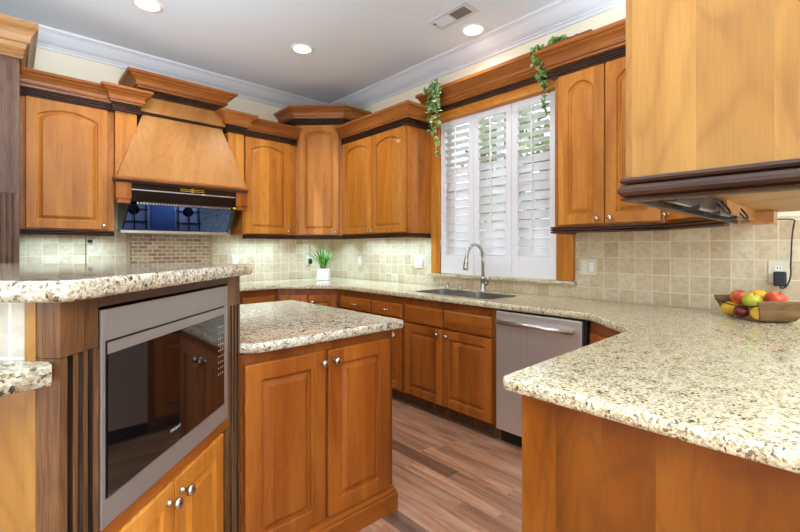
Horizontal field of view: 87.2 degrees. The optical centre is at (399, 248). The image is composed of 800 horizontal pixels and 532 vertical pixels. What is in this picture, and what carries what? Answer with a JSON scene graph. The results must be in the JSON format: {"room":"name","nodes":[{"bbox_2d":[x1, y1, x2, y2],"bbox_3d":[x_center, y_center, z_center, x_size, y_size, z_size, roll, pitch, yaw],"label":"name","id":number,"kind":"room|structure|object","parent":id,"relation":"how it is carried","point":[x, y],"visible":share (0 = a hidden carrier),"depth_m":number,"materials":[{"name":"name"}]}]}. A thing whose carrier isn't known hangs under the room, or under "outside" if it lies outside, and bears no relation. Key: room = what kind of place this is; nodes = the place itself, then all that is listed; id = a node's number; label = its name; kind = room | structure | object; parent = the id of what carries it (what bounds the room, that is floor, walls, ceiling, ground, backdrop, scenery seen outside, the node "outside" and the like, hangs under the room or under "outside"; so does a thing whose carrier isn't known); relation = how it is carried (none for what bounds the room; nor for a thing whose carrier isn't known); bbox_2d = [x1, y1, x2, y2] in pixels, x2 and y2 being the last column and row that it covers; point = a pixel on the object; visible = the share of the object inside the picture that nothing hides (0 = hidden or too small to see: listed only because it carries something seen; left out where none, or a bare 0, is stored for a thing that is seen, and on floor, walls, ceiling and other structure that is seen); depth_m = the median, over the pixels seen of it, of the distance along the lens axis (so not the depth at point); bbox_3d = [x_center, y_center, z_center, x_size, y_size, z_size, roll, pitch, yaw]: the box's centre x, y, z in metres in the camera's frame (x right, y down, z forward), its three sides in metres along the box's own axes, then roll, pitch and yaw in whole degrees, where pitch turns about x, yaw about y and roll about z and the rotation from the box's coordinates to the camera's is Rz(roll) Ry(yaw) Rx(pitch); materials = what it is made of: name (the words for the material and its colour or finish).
{"room":"kitchen","nodes":[
{"label":"kitchen","id":0,"kind":"room"},
{"bbox_2d":[19,47,315,281],"bbox_3d":[-3.220,-0.235,3.131,6.650,3.000,0.150,0,0,-43],"label":"wall","id":1,"kind":"structure","parent":0,"point":[45,60],"depth_m":3.60,"materials":[{"name":"beige paint"}]},
{"bbox_2d":[19,67,113,236],"bbox_3d":[-2.607,-0.690,3.300,0.566,1.185,0.430,0,0,-43],"label":"upper cabinet","id":2,"kind":"object","parent":1,"relation":"attached to","point":[66,124],"visible":0.98,"depth_m":3.18,"materials":[{"name":"brown wood"}]},
{"bbox_2d":[85,237,91,263],"bbox_3d":[-2.630,0.120,3.552,0.047,0.430,0.014,0,0,-43],"label":"cord","id":3,"kind":"object","parent":2,"relation":"hanging from","point":[89,241],"visible":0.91,"depth_m":3.54,"materials":[{"name":"black plastic"}]},
{"bbox_2d":[126,233,212,263],"bbox_3d":[-2.165,0.091,3.994,0.746,0.516,0.018,0,0,-43],"label":"trim","id":4,"kind":"structure","parent":1,"relation":"attached to","point":[127,234],"depth_m":3.75,"materials":[{"name":"beige tile"}]},
{"bbox_2d":[130,233,209,263],"bbox_3d":[-2.168,0.091,3.997,0.680,0.516,0.009,0,0,-43],"label":"brick wall","id":5,"kind":"structure","parent":1,"relation":"attached to","point":[145,248],"depth_m":3.98,"materials":[{"name":"brick"}]},
{"bbox_2d":[19,229,331,281],"bbox_3d":[-1.898,0.091,4.247,2.895,0.516,0.009,0,0,-43],"label":"wall tile","id":6,"kind":"structure","parent":1,"relation":"attached to","point":[270,259],"depth_m":4.36,"materials":[{"name":"tile"}]},
{"bbox_2d":[232,255,238,263],"bbox_3d":[-1.725,0.125,4.394,0.072,0.116,0.009,0,0,-43],"label":"wall outlet","id":7,"kind":"object","parent":6,"relation":"attached to","point":[235,258],"visible":0.88,"depth_m":4.39,"materials":[{"name":"beige plastic"}]},
{"bbox_2d":[306,255,310,264],"bbox_3d":[-1.088,0.140,4.984,0.072,0.116,0.009,0,0,-43],"label":"wall outlet","id":8,"kind":"object","parent":6,"relation":"attached to","point":[308,257],"visible":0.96,"depth_m":4.97,"materials":[{"name":"beige plastic"}]},
{"bbox_2d":[100,67,258,234],"bbox_3d":[-1.998,-0.802,3.835,1.254,1.339,0.474,0,0,-43],"label":"range hood","id":9,"kind":"object","parent":1,"relation":"attached to","point":[179,152],"visible":0.97,"depth_m":3.68,"materials":[{"name":"brown wood"}]},
{"bbox_2d":[230,118,300,238],"bbox_3d":[-1.410,-0.690,4.409,0.581,1.185,0.430,0,0,-43],"label":"upper cabinet","id":10,"kind":"object","parent":1,"relation":"attached to","point":[269,146],"visible":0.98,"depth_m":4.29,"materials":[{"name":"brown wood"}]},
{"bbox_2d":[273,105,371,238],"bbox_3d":[-0.861,-0.802,4.676,0.787,1.410,0.787,0,0,-43],"label":"upper cabinet","id":11,"kind":"object","parent":1,"relation":"attached to","point":[319,149],"visible":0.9,"depth_m":4.50,"materials":[{"name":"brown wood"}]},
{"bbox_2d":[0,0,557,103],"bbox_3d":[-0.502,-1.785,0.196,6.650,0.100,8.150,0,0,-43],"label":"ceiling","id":12,"kind":"structure","parent":0,"point":[357,45],"depth_m":3.34,"materials":[{"name":"white paint"}]},
{"bbox_2d":[131,0,162,12],"bbox_3d":[-1.796,-1.730,2.984,0.196,0.008,0.196,0,0,-43],"label":"recessed light","id":13,"kind":"object","parent":12,"relation":"in","point":[152,6],"visible":1,"depth_m":2.99,"materials":[{"name":"white plastic"}]},
{"bbox_2d":[136,0,158,9],"bbox_3d":[-1.796,-1.732,2.984,0.140,0.005,0.140,0,0,-43],"label":"diffuser","id":14,"kind":"object","parent":13,"relation":"attached to","point":[140,4],"depth_m":2.98,"materials":[{"name":"white plastic"}]},
{"bbox_2d":[290,43,313,54],"bbox_3d":[-0.851,-1.730,3.649,0.196,0.008,0.196,0,0,-43],"label":"recessed light","id":15,"kind":"object","parent":12,"relation":"in","point":[299,48],"visible":1,"depth_m":3.64,"materials":[{"name":"white plastic"}]},
{"bbox_2d":[294,45,309,52],"bbox_3d":[-0.851,-1.732,3.649,0.140,0.005,0.140,0,0,-43],"label":"diffuser","id":16,"kind":"object","parent":15,"relation":"attached to","point":[297,48],"depth_m":3.65,"materials":[{"name":"white plastic"}]},
{"bbox_2d":[427,1,479,29],"bbox_3d":[0.393,-1.729,3.137,0.170,0.010,0.370,0,0,-43],"label":"ceiling vent","id":17,"kind":"object","parent":12,"relation":"in","point":[463,10],"visible":1,"depth_m":3.12,"materials":[{"name":"white metal"}]},
{"bbox_2d":[449,6,471,19],"bbox_3d":[0.444,-1.728,3.082,0.100,0.002,0.140,0,0,-43],"label":"grille","id":18,"kind":"object","parent":17,"relation":"attached to","point":[460,12],"depth_m":3.08,"materials":[{"name":"grey metal"}]},
{"bbox_2d":[461,23,485,36],"bbox_3d":[0.581,-1.730,3.332,0.196,0.008,0.196,0,0,-43],"label":"recessed light","id":19,"kind":"object","parent":12,"relation":"in","point":[474,29],"visible":1,"depth_m":3.32,"materials":[{"name":"white glass"}]},
{"bbox_2d":[464,26,481,34],"bbox_3d":[0.581,-1.732,3.332,0.140,0.005,0.140,0,0,-43],"label":"diffuser","id":20,"kind":"object","parent":19,"relation":"attached to","point":[468,30],"depth_m":3.33,"materials":[{"name":"white plastic"}]},
{"bbox_2d":[358,396,521,531],"bbox_3d":[-0.502,1.315,0.196,6.650,0.100,8.150,0,0,-43],"label":"floor","id":21,"kind":"structure","parent":0,"point":[449,474],"depth_m":2.33,"materials":[{"name":"brown wood"}]},
{"bbox_2d":[0,13,38,262],"bbox_3d":[-3.038,-0.107,2.640,1.134,2.705,0.807,0,0,-43],"label":"tall cabinet","id":22,"kind":"object","parent":21,"relation":"on","point":[18,37],"visible":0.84,"depth_m":2.69,"materials":[{"name":"brown wood"}]},
{"bbox_2d":[0,276,239,531],"bbox_3d":[-1.103,0.680,1.168,1.094,1.167,0.776,0,0,2],"label":"bar cabinet","id":23,"kind":"object","parent":21,"relation":"on","point":[49,436],"visible":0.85,"depth_m":0.80,"materials":[{"name":"brown wood"}]},
{"bbox_2d":[0,361,51,396],"bbox_3d":[-0.865,0.221,0.590,0.514,0.036,0.359,0,0,2],"label":"granite ledge","id":24,"kind":"object","parent":23,"relation":"attached to","point":[15,376],"visible":1,"depth_m":0.71,"materials":[{"name":"beige stone"}]},
{"bbox_2d":[0,263,251,302],"bbox_3d":[-1.123,0.076,1.173,1.114,0.039,0.845,0,0,2],"label":"countertop","id":25,"kind":"structure","parent":23,"relation":"on","point":[19,282],"depth_m":0.93,"materials":[{"name":"grey stone"}]},
{"bbox_2d":[98,286,227,530],"bbox_3d":[-0.772,0.350,1.147,0.358,0.449,0.573,0,0,2],"label":"microwave","id":26,"kind":"object","parent":23,"relation":"in","point":[163,360],"visible":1,"depth_m":1.03,"materials":[{"name":"grey metal"}]},
{"bbox_2d":[240,289,277,304],"bbox_3d":[-1.507,0.828,4.155,0.365,0.873,0.656,0,0,-43],"label":"base cabinet","id":27,"kind":"object","parent":21,"relation":"on","point":[271,295],"visible":0.02,"depth_m":3.94,"materials":[{"name":"red wood"}]},
{"bbox_2d":[278,289,339,308],"bbox_3d":[-0.868,0.828,4.494,1.023,0.873,1.023,0,0,-43],"label":"base cabinet","id":28,"kind":"object","parent":21,"relation":"on","point":[325,297],"visible":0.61,"depth_m":4.06,"materials":[{"name":"red wood"}]},
{"bbox_2d":[240,277,799,473],"bbox_3d":[-0.270,0.369,2.481,2.881,0.039,4.788,0,0,-43],"label":"countertop","id":29,"kind":"structure","parent":28,"relation":"on","point":[712,379],"depth_m":1.21,"materials":[{"name":"beige stone"}]},
{"bbox_2d":[305,248,339,280],"bbox_3d":[-0.863,0.162,4.661,0.395,0.375,0.368,0,0,-29],"label":"potted plant","id":30,"kind":"object","parent":29,"relation":"on","point":[323,273],"visible":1,"depth_m":4.60,"materials":[{"name":"white ceramic"}]},
{"bbox_2d":[416,289,515,299],"bbox_3d":[0.490,0.456,3.261,0.346,0.214,0.766,0,0,-43],"label":"double sink","id":31,"kind":"object","parent":29,"relation":"in","point":[459,293],"visible":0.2,"depth_m":3.33,"materials":[{"name":"silver metal"}]},
{"bbox_2d":[463,243,488,291],"bbox_3d":[0.606,0.153,3.314,0.271,0.392,0.095,0,0,-43],"label":"faucet","id":32,"kind":"object","parent":29,"relation":"on","point":[483,282],"visible":1,"depth_m":3.38,"materials":[{"name":"silver metal"}]},
{"bbox_2d":[714,295,799,321],"bbox_3d":[1.769,0.296,2.069,0.236,0.106,0.292,0,0,3],"label":"fruit bowl","id":33,"kind":"object","parent":29,"relation":"on","point":[769,311],"visible":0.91,"depth_m":1.94,"materials":[{"name":"brown wood"}]},
{"bbox_2d":[721,301,737,314],"bbox_3d":[1.696,0.306,2.158,0.078,0.067,0.068,0,0,13],"label":"lemon","id":34,"kind":"object","parent":33,"relation":"in","point":[726,308],"visible":0.66,"depth_m":2.14,"materials":[{"name":"yellow food"}]},
{"bbox_2d":[730,290,745,303],"bbox_3d":[1.734,0.248,2.146,0.075,0.070,0.075,0,0,-23],"label":"apple","id":35,"kind":"object","parent":33,"relation":"in","point":[735,296],"visible":0.8,"depth_m":2.13,"materials":[{"name":"red food"}]},
{"bbox_2d":[733,305,748,316],"bbox_3d":[1.681,0.308,2.069,0.061,0.062,0.061,0,0,-21],"label":"plum","id":36,"kind":"object","parent":33,"relation":"in","point":[738,311],"visible":0.98,"depth_m":2.05,"materials":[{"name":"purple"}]},
{"bbox_2d":[741,293,762,307],"bbox_3d":[1.705,0.252,2.035,0.079,0.074,0.078,0,0,30],"label":"apple","id":37,"kind":"object","parent":33,"relation":"in","point":[748,299],"visible":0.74,"depth_m":2.02,"materials":[{"name":"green food"}]},
{"bbox_2d":[750,307,758,319],"bbox_3d":[1.703,0.307,1.988,0.073,0.065,0.066,0,0,30],"label":"lemon","id":38,"kind":"object","parent":33,"relation":"in","point":[754,312],"visible":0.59,"depth_m":1.98,"materials":[{"name":"yellow food"}]},
{"bbox_2d":[750,289,765,298],"bbox_3d":[1.810,0.244,2.122,0.091,0.075,0.076,0,0,-22],"label":"mango","id":39,"kind":"object","parent":33,"relation":"in","point":[759,292],"visible":0.3,"depth_m":2.10,"materials":[{"name":"yellow food"}]},
{"bbox_2d":[763,291,788,300],"bbox_3d":[1.809,0.250,2.022,0.091,0.087,0.091,0,0,34],"label":"apple","id":40,"kind":"object","parent":33,"relation":"in","point":[773,295],"visible":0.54,"depth_m":2.00,"materials":[{"name":"red food"}]},
{"bbox_2d":[240,330,397,531],"bbox_3d":[-0.749,0.828,2.076,1.038,0.874,1.126,0,0,-43],"label":"kitchen island","id":41,"kind":"object","parent":21,"relation":"on","point":[316,419],"visible":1,"depth_m":1.74,"materials":[{"name":"red wood"}]},
{"bbox_2d":[240,300,403,353],"bbox_3d":[-0.755,0.369,2.095,1.090,0.039,1.120,0,0,-43],"label":"island countertop","id":42,"kind":"structure","parent":41,"relation":"on","point":[276,325],"depth_m":1.93,"materials":[{"name":"grey stone"}]},
{"bbox_2d":[340,289,371,313],"bbox_3d":[-0.213,0.828,4.059,0.657,0.873,0.493,0,0,-43],"label":"base cabinet","id":43,"kind":"object","parent":21,"relation":"on","point":[356,301],"visible":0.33,"depth_m":3.84,"materials":[{"name":"red wood"}]},
{"bbox_2d":[372,293,410,402],"bbox_3d":[0.096,0.828,3.725,0.657,0.873,0.413,0,0,-43],"label":"base cabinet","id":44,"kind":"object","parent":21,"relation":"on","point":[389,306],"visible":0.34,"depth_m":3.46,"materials":[{"name":"red wood"}]},
{"bbox_2d":[405,297,500,436],"bbox_3d":[0.538,0.828,3.249,0.656,0.873,0.882,0,0,-43],"label":"base cabinet","id":45,"kind":"object","parent":21,"relation":"on","point":[450,348],"visible":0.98,"depth_m":3.01,"materials":[{"name":"red wood"}]},
{"bbox_2d":[495,309,589,446],"bbox_3d":[1.021,0.825,2.688,0.649,0.856,0.586,0,0,-43],"label":"dishwasher","id":46,"kind":"object","parent":21,"relation":"on","point":[523,339],"visible":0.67,"depth_m":2.58,"materials":[{"name":"silver metal"}]},
{"bbox_2d":[499,309,589,344],"bbox_3d":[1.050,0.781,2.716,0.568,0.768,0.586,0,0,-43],"label":"control panel","id":47,"kind":"object","parent":46,"relation":"in","point":[586,323],"depth_m":2.32,"materials":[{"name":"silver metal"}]},
{"bbox_2d":[590,321,619,343],"bbox_3d":[1.466,0.828,2.032,0.943,0.873,0.970,0,0,-43],"label":"base cabinet","id":48,"kind":"object","parent":21,"relation":"on","point":[598,332],"visible":0.07,"depth_m":2.18,"materials":[{"name":"red wood"}]},
{"bbox_2d":[522,395,799,531],"bbox_3d":[0.968,0.828,1.168,0.942,0.873,0.956,0,0,-43],"label":"base cabinet","id":49,"kind":"object","parent":21,"relation":"on","point":[582,472],"visible":0.44,"depth_m":0.95,"materials":[{"name":"red wood"}]},
{"bbox_2d":[341,4,799,310],"bbox_3d":[1.934,-0.235,2.349,0.150,3.000,8.000,0,0,-43],"label":"wall","id":50,"kind":"structure","parent":0,"point":[618,13],"depth_m":3.34,"materials":[{"name":"beige paint"}]},
{"bbox_2d":[37,0,625,108],"bbox_3d":[-0.506,-1.666,0.090,6.500,0.138,8.000,0,0,-43],"label":"trim","id":51,"kind":"structure","parent":50,"relation":"attached to","point":[560,14],"depth_m":3.65,"materials":[{"name":"white paint"}]},
{"bbox_2d":[335,100,433,238],"bbox_3d":[-0.155,-0.690,4.169,0.421,1.185,1.112,0,0,-43],"label":"upper cabinet","id":52,"kind":"object","parent":50,"relation":"attached to","point":[387,151],"visible":0.99,"depth_m":3.94,"materials":[{"name":"brown wood"}]},
{"bbox_2d":[448,113,554,279],"bbox_3d":[0.852,-0.480,3.562,0.050,1.460,1.130,0,0,-43],"label":"window","id":53,"kind":"structure","parent":50,"relation":"in","point":[499,121],"depth_m":3.55,"materials":[{"name":"white paint"}]},
{"bbox_2d":[440,114,473,274],"bbox_3d":[0.511,-0.490,3.758,0.070,1.434,0.372,0,0,-43],"label":"plantation shutter","id":54,"kind":"object","parent":53,"relation":"attached to","point":[452,258],"visible":0.91,"depth_m":3.75,"materials":[{"name":"white paint"}]},
{"bbox_2d":[474,103,511,276],"bbox_3d":[0.766,-0.490,3.482,0.070,1.434,0.371,0,0,-43],"label":"plantation shutter","id":55,"kind":"object","parent":53,"relation":"attached to","point":[497,252],"visible":0.89,"depth_m":3.46,"materials":[{"name":"white paint"}]},
{"bbox_2d":[512,91,555,279],"bbox_3d":[1.020,-0.490,3.208,0.070,1.434,0.371,0,0,-43],"label":"plantation shutter","id":56,"kind":"object","parent":53,"relation":"attached to","point":[539,265],"visible":0.83,"depth_m":3.20,"materials":[{"name":"white paint"}]},
{"bbox_2d":[431,124,574,280],"bbox_3d":[0.769,-0.463,3.473,0.032,1.384,1.364,0,0,-43],"label":"trim","id":57,"kind":"structure","parent":50,"relation":"attached to","point":[565,243],"depth_m":3.89,"materials":[{"name":"brown wood"}]},
{"bbox_2d":[429,273,576,284],"bbox_3d":[0.763,0.244,3.463,0.055,0.026,1.395,0,0,-43],"label":"trim","id":58,"kind":"structure","parent":50,"relation":"attached to","point":[547,281],"depth_m":3.31,"materials":[{"name":"beige stone"}]},
{"bbox_2d":[415,29,591,125],"bbox_3d":[0.755,-1.296,3.397,0.156,0.282,1.628,0,0,-43],"label":"window valance","id":59,"kind":"object","parent":50,"relation":"attached to","point":[513,80],"visible":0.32,"depth_m":3.38,"materials":[{"name":"brown wood"}]},
{"bbox_2d":[420,79,441,156],"bbox_3d":[0.287,-1.159,3.735,0.231,0.692,0.152,0,0,33],"label":"trailing ivy","id":60,"kind":"object","parent":59,"relation":"hanging from","point":[433,89],"visible":1,"depth_m":3.70,"materials":[{"name":"green plant"}]},
{"bbox_2d":[332,216,799,310],"bbox_3d":[0.825,0.091,3.429,0.009,0.516,4.891,0,0,-43],"label":"wall tile","id":61,"kind":"structure","parent":50,"relation":"attached to","point":[686,268],"depth_m":2.62,"materials":[{"name":"tile"}]},
{"bbox_2d":[358,256,361,265],"bbox_3d":[-0.457,0.140,4.799,0.010,0.116,0.072,0,0,-43],"label":"light switch","id":62,"kind":"object","parent":61,"relation":"attached to","point":[359,257],"visible":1,"depth_m":4.79,"materials":[{"name":"beige plastic"}]},
{"bbox_2d":[415,256,422,267],"bbox_3d":[0.183,0.132,4.108,0.010,0.116,0.118,0,0,-43],"label":"light switch","id":63,"kind":"object","parent":61,"relation":"attached to","point":[418,259],"visible":1,"depth_m":4.10,"materials":[{"name":"beige plastic"}]},
{"bbox_2d":[580,258,596,275],"bbox_3d":[1.300,0.128,2.901,0.010,0.116,0.118,0,0,-43],"label":"wall outlet","id":64,"kind":"object","parent":61,"relation":"attached to","point":[587,266],"visible":1,"depth_m":2.90,"materials":[{"name":"beige plastic"}]},
{"bbox_2d":[768,261,789,283],"bbox_3d":[1.967,0.122,2.182,0.009,0.116,0.085,0,0,-43],"label":"wall outlet","id":65,"kind":"object","parent":61,"relation":"attached to","point":[781,266],"visible":0.65,"depth_m":2.18,"materials":[{"name":"beige plastic"}]},
{"bbox_2d":[775,265,782,270],"bbox_3d":[1.966,0.102,2.180,0.004,0.028,0.030,0,0,-43],"label":"socket","id":66,"kind":"object","parent":65,"relation":"attached to","point":[777,267],"depth_m":2.18,"materials":[{"name":"white plastic"}]},
{"bbox_2d":[773,219,795,288],"bbox_3d":[1.947,0.020,2.155,0.053,0.372,0.120,0,0,-43],"label":"power adapter","id":67,"kind":"object","parent":65,"relation":"attached to","point":[779,278],"visible":0.94,"depth_m":2.13,"materials":[{"name":"black plastic"}]},
{"bbox_2d":[533,18,665,234],"bbox_3d":[1.273,-0.690,2.626,0.421,1.185,0.734,0,0,-43],"label":"upper cabinet","id":68,"kind":"object","parent":50,"relation":"attached to","point":[588,70],"visible":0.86,"depth_m":2.54,"materials":[{"name":"brown wood"}]},
{"bbox_2d":[661,210,740,230],"bbox_3d":[1.509,-0.690,2.151,0.722,1.185,0.422,0,0,-43],"label":"upper cabinet","id":69,"kind":"object","parent":50,"relation":"attached to","point":[674,220],"visible":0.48,"depth_m":2.09,"materials":[{"name":"brown wood"}]},
{"bbox_2d":[617,0,799,224],"bbox_3d":[1.041,-0.687,1.195,1.392,1.180,0.539,0,0,-43],"label":"upper cabinet","id":70,"kind":"object","parent":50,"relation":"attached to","point":[713,86],"visible":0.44,"depth_m":0.81,"materials":[{"name":"brown wood"}]},
{"bbox_2d":[662,197,749,221],"bbox_3d":[1.099,-0.126,1.390,1.301,0.056,0.064,0,0,-43],"label":"range hood","id":71,"kind":"object","parent":70,"relation":"attached to","point":[708,205],"visible":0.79,"depth_m":1.16,"materials":[{"name":"silver metal"}]},
{"label":"outside","id":72,"kind":"structure","parent":0,"visible":0},
{"bbox_3d":[3.215,1.565,7.625,8.800,0.100,14.000,0,0,-43],"label":"ground","id":73,"kind":"structure","parent":72,"visible":0},
{"bbox_2d":[460,104,549,229],"bbox_3d":[1.705,-0.369,6.317,1.684,3.872,1.542,0,0,-43],"label":"tree","id":74,"kind":"object","parent":73,"relation":"on","point":[526,114],"visible":0.1,"depth_m":6.03,"materials":[{"name":"green plant"}]},
{"bbox_3d":[1.196,-1.453,2.947,0.060,0.050,0.140,0,0,-43],"label":"plant base","id":75,"kind":"object","parent":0,"visible":0},
{"bbox_2d":[529,34,567,115],"bbox_3d":[1.061,-1.223,2.994,0.266,0.576,0.157,0,0,8],"label":"trailing ivy","id":76,"kind":"object","parent":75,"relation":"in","point":[543,84],"visible":0.7,"depth_m":2.98,"materials":[{"name":"green plant"}]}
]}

